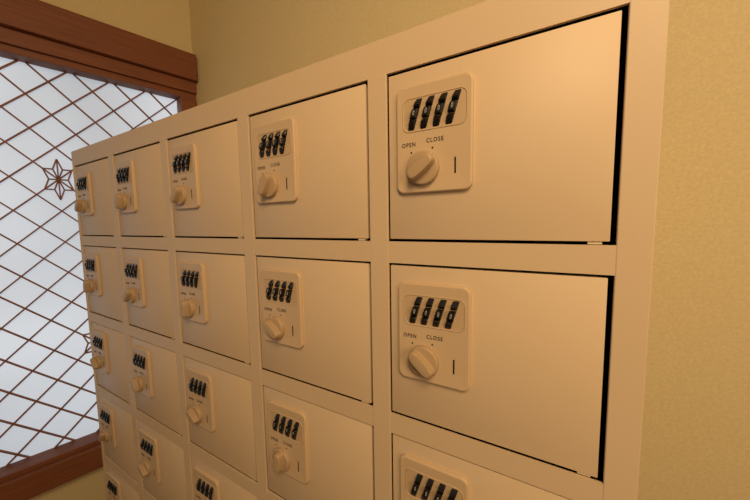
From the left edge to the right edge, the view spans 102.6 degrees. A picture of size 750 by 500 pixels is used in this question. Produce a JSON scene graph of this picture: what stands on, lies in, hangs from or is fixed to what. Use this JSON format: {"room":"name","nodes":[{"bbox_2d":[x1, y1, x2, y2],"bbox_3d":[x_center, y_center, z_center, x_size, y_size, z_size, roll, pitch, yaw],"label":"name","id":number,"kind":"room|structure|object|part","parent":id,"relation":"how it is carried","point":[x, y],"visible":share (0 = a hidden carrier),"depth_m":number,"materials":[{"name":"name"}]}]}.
{"room":"changing room","nodes":[
{"label":"changing room","id":0,"kind":"room"},
{"bbox_2d":[28,0,191,499],"bbox_3d":[-1.529,0.061,0.206,0.100,2.500,2.660,4,7,44],"label":"wall","id":1,"kind":"structure","parent":0,"point":[167,22],"depth_m":0.91,"materials":[{"name":"beige paint"}]},
{"bbox_2d":[0,430,102,499],"bbox_3d":[-1.222,0.641,0.500,0.075,0.078,1.780,4,7,44],"label":"trim","id":2,"kind":"structure","parent":1,"relation":"attached to","point":[26,478],"depth_m":0.82,"materials":[{"name":"red wood"}]},
{"bbox_2d":[0,26,196,466],"bbox_3d":[-1.235,0.048,0.465,0.068,1.113,1.760,4,7,44],"label":"window","id":3,"kind":"structure","parent":1,"relation":"in","point":[57,100],"depth_m":0.83,"materials":[{"name":"white glass"}]},
{"bbox_2d":[0,0,197,82],"bbox_3d":[-1.510,-0.515,0.087,0.038,0.084,2.601,4,7,44],"label":"trim","id":4,"kind":"structure","parent":1,"relation":"attached to","point":[37,18],"depth_m":0.83,"materials":[{"name":"brown wood"}]},
{"bbox_2d":[189,0,749,499],"bbox_3d":[0.685,0.009,0.397,3.241,2.500,0.100,2,6,30],"label":"wall","id":5,"kind":"structure","parent":0,"point":[695,437],"depth_m":0.46,"materials":[{"name":"beige paint"}]},
{"bbox_3d":[-0.576,1.384,-0.454,4.500,0.050,3.055,2,6,30],"label":"floor","id":6,"kind":"structure","parent":0,"visible":0},
{"bbox_2d":[71,0,669,499],"bbox_3d":[-0.174,0.508,0.663,1.059,1.487,0.361,2,6,30],"label":"cabinet","id":7,"kind":"object","parent":6,"relation":"on","point":[415,263],"visible":1,"depth_m":0.31,"materials":[{"name":"beige metal"}]},
{"bbox_3d":[-0.686,-0.102,0.697,0.032,0.032,0.014,40,22,21],"label":"turn knob","id":8,"kind":"part","parent":7,"relation":"part of","materials":[{"name":"beige plastic"}]},
{"bbox_3d":[-0.674,-0.130,0.698,0.073,0.100,0.005,2,6,30],"label":"lock plate","id":9,"kind":"part","parent":7,"relation":"part of","materials":[{"name":"beige plastic"}]},
{"bbox_3d":[-0.682,0.086,0.714,0.032,0.032,0.014,13,11,28],"label":"turn knob","id":10,"kind":"part","parent":7,"relation":"part of","materials":[{"name":"beige plastic"}]},
{"bbox_3d":[-0.671,0.058,0.715,0.073,0.100,0.005,2,6,30],"label":"lock plate","id":11,"kind":"part","parent":7,"relation":"part of","materials":[{"name":"beige plastic"}]},
{"bbox_3d":[-0.632,-0.115,0.683,0.183,0.162,0.009,2,6,30],"label":"door","id":12,"kind":"part","parent":7,"relation":"part of","materials":[{"name":"paint"}]},
{"bbox_3d":[-0.679,0.275,0.730,0.032,0.032,0.014,-43,-16,26],"label":"turn knob","id":13,"kind":"part","parent":7,"relation":"part of","materials":[{"name":"beige plastic"}]},
{"bbox_3d":[-0.668,0.247,0.731,0.073,0.100,0.005,2,6,30],"label":"lock plate","id":14,"kind":"part","parent":7,"relation":"part of","materials":[{"name":"beige plastic"}]},
{"bbox_3d":[-0.676,0.463,0.747,0.032,0.032,0.014,40,22,21],"label":"turn knob","id":15,"kind":"part","parent":7,"relation":"part of","materials":[{"name":"beige plastic"}]},
{"bbox_3d":[-0.629,0.073,0.699,0.183,0.162,0.009,2,6,30],"label":"door","id":16,"kind":"part","parent":7,"relation":"part of","materials":[{"name":"paint"}]},
{"bbox_3d":[-0.665,0.435,0.748,0.073,0.100,0.005,2,6,30],"label":"lock plate","id":17,"kind":"part","parent":7,"relation":"part of","materials":[{"name":"beige plastic"}]},
{"bbox_3d":[-0.626,0.262,0.716,0.183,0.162,0.009,2,6,30],"label":"door","id":18,"kind":"part","parent":7,"relation":"part of","materials":[{"name":"paint"}]},
{"bbox_3d":[-0.662,0.623,0.764,0.073,0.100,0.005,2,6,30],"label":"lock plate","id":19,"kind":"part","parent":7,"relation":"part of","materials":[{"name":"beige plastic"}]},
{"bbox_3d":[-0.623,0.450,0.733,0.183,0.162,0.009,2,6,30],"label":"door","id":20,"kind":"part","parent":7,"relation":"part of","materials":[{"name":"paint"}]},
{"bbox_3d":[-0.503,-0.096,0.593,0.032,0.032,0.014,19,14,27],"label":"turn knob","id":21,"kind":"part","parent":7,"relation":"part of","materials":[{"name":"beige plastic"}]},
{"bbox_3d":[-0.620,0.639,0.749,0.183,0.162,0.009,2,6,30],"label":"door","id":22,"kind":"part","parent":7,"relation":"part of","materials":[{"name":"paint"}]},
{"bbox_3d":[-0.492,-0.124,0.594,0.073,0.100,0.005,2,6,30],"label":"lock plate","id":23,"kind":"part","parent":7,"relation":"part of","materials":[{"name":"beige plastic"}]},
{"bbox_3d":[-0.500,0.093,0.609,0.032,0.032,0.014,44,24,19],"label":"turn knob","id":24,"kind":"part","parent":7,"relation":"part of","materials":[{"name":"beige plastic"}]},
{"bbox_3d":[-0.489,0.065,0.610,0.073,0.100,0.005,2,6,30],"label":"lock plate","id":25,"kind":"part","parent":7,"relation":"part of","materials":[{"name":"beige plastic"}]},
{"bbox_3d":[-0.497,0.281,0.626,0.032,0.032,0.014,-21,-6,30],"label":"turn knob","id":26,"kind":"part","parent":7,"relation":"part of","materials":[{"name":"beige plastic"}]},
{"bbox_3d":[-0.450,-0.109,0.578,0.183,0.162,0.009,2,6,30],"label":"door","id":27,"kind":"part","parent":7,"relation":"part of","materials":[{"name":"paint"}]},
{"bbox_3d":[-0.486,0.253,0.627,0.073,0.100,0.005,2,6,30],"label":"lock plate","id":28,"kind":"part","parent":7,"relation":"part of","materials":[{"name":"beige plastic"}]},
{"bbox_3d":[-0.494,0.469,0.642,0.032,0.032,0.014,40,22,21],"label":"turn knob","id":29,"kind":"part","parent":7,"relation":"part of","materials":[{"name":"beige plastic"}]},
{"bbox_3d":[-0.447,0.080,0.595,0.183,0.162,0.009,2,6,30],"label":"door","id":30,"kind":"part","parent":7,"relation":"part of","materials":[{"name":"paint"}]},
{"bbox_3d":[-0.483,0.441,0.643,0.073,0.100,0.005,2,6,30],"label":"lock plate","id":31,"kind":"part","parent":7,"relation":"part of","materials":[{"name":"beige plastic"}]},
{"bbox_3d":[-0.444,0.268,0.612,0.183,0.162,0.009,2,6,30],"label":"door","id":32,"kind":"part","parent":7,"relation":"part of","materials":[{"name":"paint"}]},
{"bbox_3d":[-0.441,0.457,0.628,0.183,0.162,0.009,2,6,30],"label":"door","id":33,"kind":"part","parent":7,"relation":"part of","materials":[{"name":"paint"}]},
{"bbox_3d":[-0.321,-0.089,0.488,0.032,0.032,0.014,44,24,19],"label":"turn knob","id":34,"kind":"part","parent":7,"relation":"part of","materials":[{"name":"beige plastic"}]},
{"bbox_3d":[-0.310,-0.118,0.489,0.073,0.100,0.005,2,6,30],"label":"lock plate","id":35,"kind":"part","parent":7,"relation":"part of","materials":[{"name":"beige plastic"}]},
{"bbox_3d":[-0.318,0.099,0.505,0.032,0.032,0.014,8,9,29],"label":"turn knob","id":36,"kind":"part","parent":7,"relation":"part of","materials":[{"name":"beige plastic"}]},
{"bbox_3d":[-0.307,0.071,0.506,0.073,0.100,0.005,2,6,30],"label":"lock plate","id":37,"kind":"part","parent":7,"relation":"part of","materials":[{"name":"beige plastic"}]},
{"bbox_3d":[-0.315,0.287,0.521,0.032,0.032,0.014,40,22,21],"label":"turn knob","id":38,"kind":"part","parent":7,"relation":"part of","materials":[{"name":"beige plastic"}]},
{"bbox_3d":[-0.304,0.259,0.522,0.073,0.100,0.005,2,6,30],"label":"lock plate","id":39,"kind":"part","parent":7,"relation":"part of","materials":[{"name":"beige plastic"}]},
{"bbox_3d":[-0.268,-0.102,0.474,0.183,0.162,0.009,2,6,30],"label":"door","id":40,"kind":"part","parent":7,"relation":"part of","materials":[{"name":"paint"}]},
{"bbox_3d":[-0.301,0.448,0.539,0.073,0.100,0.005,2,6,30],"label":"lock plate","id":41,"kind":"part","parent":7,"relation":"part of","materials":[{"name":"beige plastic"}]},
{"bbox_3d":[-0.265,0.086,0.491,0.183,0.162,0.009,2,6,30],"label":"door","id":42,"kind":"part","parent":7,"relation":"part of","materials":[{"name":"paint"}]},
{"bbox_3d":[-0.262,0.275,0.507,0.183,0.162,0.009,2,6,30],"label":"door","id":43,"kind":"part","parent":7,"relation":"part of","materials":[{"name":"paint"}]},
{"bbox_3d":[-0.259,0.463,0.524,0.183,0.162,0.009,2,6,30],"label":"door","id":44,"kind":"part","parent":7,"relation":"part of","materials":[{"name":"paint"}]},
{"bbox_3d":[-0.139,-0.083,0.384,0.032,0.032,0.014,35,21,23],"label":"turn knob","id":45,"kind":"part","parent":7,"relation":"part of","materials":[{"name":"beige plastic"}]},
{"bbox_3d":[-0.136,0.105,0.401,0.032,0.032,0.014,40,22,21],"label":"turn knob","id":46,"kind":"part","parent":7,"relation":"part of","materials":[{"name":"beige plastic"}]},
{"bbox_3d":[-0.128,-0.111,0.385,0.073,0.100,0.005,2,6,30],"label":"lock plate","id":47,"kind":"part","parent":7,"relation":"part of","materials":[{"name":"beige plastic"}]},
{"bbox_3d":[-0.133,0.294,0.417,0.032,0.032,0.014,11,10,29],"label":"turn knob","id":48,"kind":"part","parent":7,"relation":"part of","materials":[{"name":"beige plastic"}]},
{"bbox_3d":[-0.125,0.077,0.402,0.073,0.100,0.005,2,6,30],"label":"lock plate","id":49,"kind":"part","parent":7,"relation":"part of","materials":[{"name":"beige plastic"}]},
{"bbox_3d":[-0.122,0.265,0.418,0.073,0.100,0.005,2,6,30],"label":"lock plate","id":50,"kind":"part","parent":7,"relation":"part of","materials":[{"name":"beige plastic"}]},
{"bbox_3d":[-0.086,-0.096,0.370,0.183,0.162,0.009,2,6,30],"label":"door","id":51,"kind":"part","parent":7,"relation":"part of","materials":[{"name":"paint"}]},
{"bbox_3d":[-0.083,0.092,0.386,0.183,0.162,0.009,2,6,30],"label":"door","id":52,"kind":"part","parent":7,"relation":"part of","materials":[{"name":"paint"}]},
{"bbox_3d":[-0.080,0.281,0.403,0.183,0.162,0.009,2,6,30],"label":"door","id":53,"kind":"part","parent":7,"relation":"part of","materials":[{"name":"paint"}]},
{"bbox_3d":[0.046,0.111,0.296,0.032,0.032,0.014,46,25,18],"label":"turn knob","id":54,"kind":"part","parent":7,"relation":"part of","materials":[{"name":"beige plastic"}]},
{"bbox_3d":[0.043,-0.077,0.280,0.032,0.032,0.014,-41,-15,26],"label":"turn knob","id":55,"kind":"part","parent":7,"relation":"part of","materials":[{"name":"beige plastic"}]},
{"bbox_3d":[0.060,0.272,0.314,0.073,0.100,0.005,2,6,30],"label":"lock plate","id":56,"kind":"part","parent":7,"relation":"part of","materials":[{"name":"beige plastic"}]},
{"bbox_3d":[0.057,0.083,0.297,0.073,0.100,0.005,2,6,30],"label":"lock plate","id":57,"kind":"part","parent":7,"relation":"part of","materials":[{"name":"beige plastic"}]},
{"bbox_3d":[0.054,-0.105,0.281,0.073,0.100,0.005,2,6,30],"label":"lock plate","id":58,"kind":"part","parent":7,"relation":"part of","materials":[{"name":"beige plastic"}]},
{"bbox_3d":[0.102,0.287,0.298,0.183,0.162,0.009,2,6,30],"label":"door","id":59,"kind":"part","parent":7,"relation":"part of","materials":[{"name":"paint"}]},
{"bbox_3d":[0.099,0.099,0.282,0.183,0.162,0.009,2,6,30],"label":"door","id":60,"kind":"part","parent":7,"relation":"part of","materials":[{"name":"paint"}]},
{"bbox_3d":[0.096,-0.090,0.265,0.183,0.162,0.009,2,6,30],"label":"door","id":61,"kind":"part","parent":7,"relation":"part of","materials":[{"name":"paint"}]}
]}

